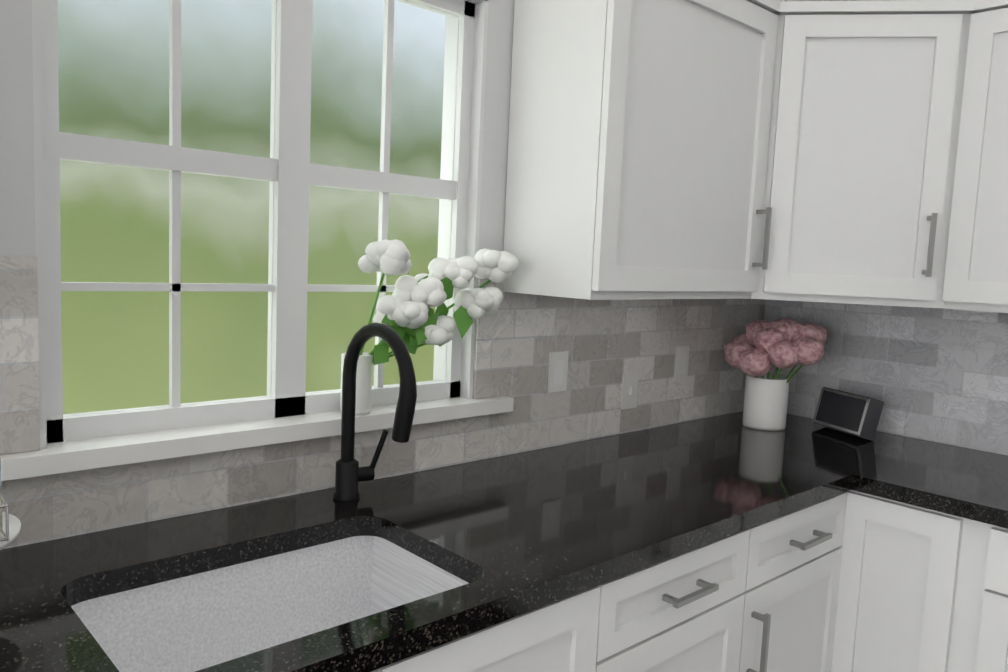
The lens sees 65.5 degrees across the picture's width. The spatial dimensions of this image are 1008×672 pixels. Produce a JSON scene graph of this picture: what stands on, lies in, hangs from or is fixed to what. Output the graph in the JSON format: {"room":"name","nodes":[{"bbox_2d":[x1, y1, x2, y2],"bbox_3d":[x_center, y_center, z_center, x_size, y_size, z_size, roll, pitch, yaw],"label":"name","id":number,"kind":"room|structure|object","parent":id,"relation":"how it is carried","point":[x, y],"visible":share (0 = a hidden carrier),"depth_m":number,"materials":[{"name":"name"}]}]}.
{"room":"kitchen","nodes":[
{"label":"kitchen","id":0,"kind":"room"},
{"bbox_2d":[0,0,514,377],"bbox_3d":[-1.836,-0.061,0.437,7.730,2.740,0.150,-3,8,-42],"label":"wall","id":1,"kind":"structure","parent":0,"point":[17,207],"depth_m":1.28,"materials":[{"name":"paint"}]},
{"bbox_2d":[0,396,513,480],"bbox_3d":[-0.467,0.187,1.696,1.150,0.034,0.195,-3,8,-42],"label":"window sill","id":2,"kind":"structure","parent":1,"relation":"attached to","point":[67,456],"depth_m":1.50,"materials":[{"name":"white wood"}]},
{"bbox_2d":[340,239,518,414],"bbox_3d":[-0.154,-0.023,1.810,0.428,0.386,0.171,-3,8,-42],"label":"vase","id":3,"kind":"object","parent":2,"relation":"on","point":[405,311],"visible":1,"depth_m":1.73,"materials":[{"name":"white plant"}]},
{"bbox_2d":[32,0,488,448],"bbox_3d":[-0.463,-0.316,1.659,0.960,0.980,0.150,-3,8,-42],"label":"window","id":4,"kind":"structure","parent":1,"relation":"in","point":[289,171],"depth_m":1.61,"materials":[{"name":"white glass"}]},
{"bbox_2d":[0,255,765,548],"bbox_3d":[-0.538,0.098,1.539,4.019,0.485,0.010,-3,8,-42],"label":"backsplash","id":5,"kind":"structure","parent":1,"relation":"attached to","point":[520,337],"depth_m":1.98,"materials":[{"name":"tile"}]},
{"bbox_2d":[548,351,568,392],"bbox_3d":[0.150,0.099,2.159,0.070,0.110,0.007,-3,8,-42],"label":"electrical outlet","id":6,"kind":"object","parent":5,"relation":"attached to","point":[558,371],"visible":1,"depth_m":2.15,"materials":[{"name":"white plastic"}]},
{"bbox_2d":[621,372,638,409],"bbox_3d":[0.385,0.167,2.380,0.070,0.110,0.013,-3,8,-42],"label":"light switch","id":7,"kind":"object","parent":5,"relation":"attached to","point":[629,390],"visible":1,"depth_m":2.38,"materials":[{"name":"white plastic"}]},
{"bbox_2d":[673,346,689,380],"bbox_3d":[0.579,0.088,2.550,0.070,0.110,0.007,-3,8,-42],"label":"electrical outlet","id":8,"kind":"object","parent":5,"relation":"attached to","point":[681,362],"visible":1,"depth_m":2.54,"materials":[{"name":"white plastic"}]},
{"bbox_3d":[-0.084,1.612,-1.401,7.730,0.060,5.550,-3,8,-42],"label":"floor","id":9,"kind":"structure","parent":0,"visible":0},
{"bbox_2d":[0,0,1007,671],"bbox_3d":[1.154,0.166,-0.473,4.241,2.737,5.242,-3,8,-42],"label":"kitchen cabinets","id":10,"kind":"object","parent":9,"relation":"on","point":[828,150],"visible":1,"depth_m":1.86,"materials":[{"name":"white wood"}]},
{"bbox_2d":[0,512,20,549],"bbox_3d":[-0.796,0.325,1.077,0.228,0.104,0.228,-3,8,-42],"label":"cake stand","id":11,"kind":"object","parent":10,"relation":"on","point":[14,526],"visible":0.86,"depth_m":1.11,"materials":[{"name":"white ceramic"}]},
{"bbox_2d":[0,458,8,540],"bbox_3d":[-0.730,0.193,1.057,0.090,0.164,0.089,-3,8,-42],"label":"soap dispenser","id":12,"kind":"object","parent":11,"relation":"on","point":[6,507],"visible":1,"depth_m":1.06,"materials":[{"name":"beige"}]},
{"bbox_2d":[333,322,417,500],"bbox_3d":[-0.238,0.161,1.579,0.109,0.378,0.255,-3,8,-42],"label":"faucet","id":13,"kind":"object","parent":10,"relation":"on","point":[348,473],"depth_m":1.62,"materials":[{"name":"black metal"}]},
{"bbox_2d":[724,318,826,430],"bbox_3d":[0.874,0.119,2.553,0.264,0.362,0.333,-3,8,-42],"label":"vase","id":14,"kind":"object","parent":10,"relation":"on","point":[756,351],"visible":1,"depth_m":2.50,"materials":[{"name":"white ceramic"}]},
{"bbox_2d":[813,387,883,439],"bbox_3d":[1.103,0.246,2.517,0.089,0.136,0.204,0,6,-20],"label":"smart display","id":15,"kind":"object","parent":10,"relation":"on","point":[852,413],"visible":1,"depth_m":2.47,"materials":[{"name":"grey"}]},
{"bbox_3d":[2.831,0.094,0.950,0.150,2.740,5.400,-3,8,-42],"label":"wall","id":16,"kind":"structure","parent":0,"visible":0},
{"bbox_2d":[765,300,1007,455],"bbox_3d":[2.744,-0.364,0.901,0.010,1.823,5.236,-3,8,-42],"label":"backsplash","id":17,"kind":"structure","parent":16,"relation":"attached to","point":[939,375],"depth_m":2.50,"materials":[{"name":"tile"}]},
{"label":"outside","id":18,"kind":"structure","parent":0,"visible":0},
{"bbox_2d":[57,0,445,413],"bbox_3d":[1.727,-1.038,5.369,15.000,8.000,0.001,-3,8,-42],"label":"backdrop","id":19,"kind":"structure","parent":18,"point":[141,352],"depth_m":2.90,"materials":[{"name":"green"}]}
]}

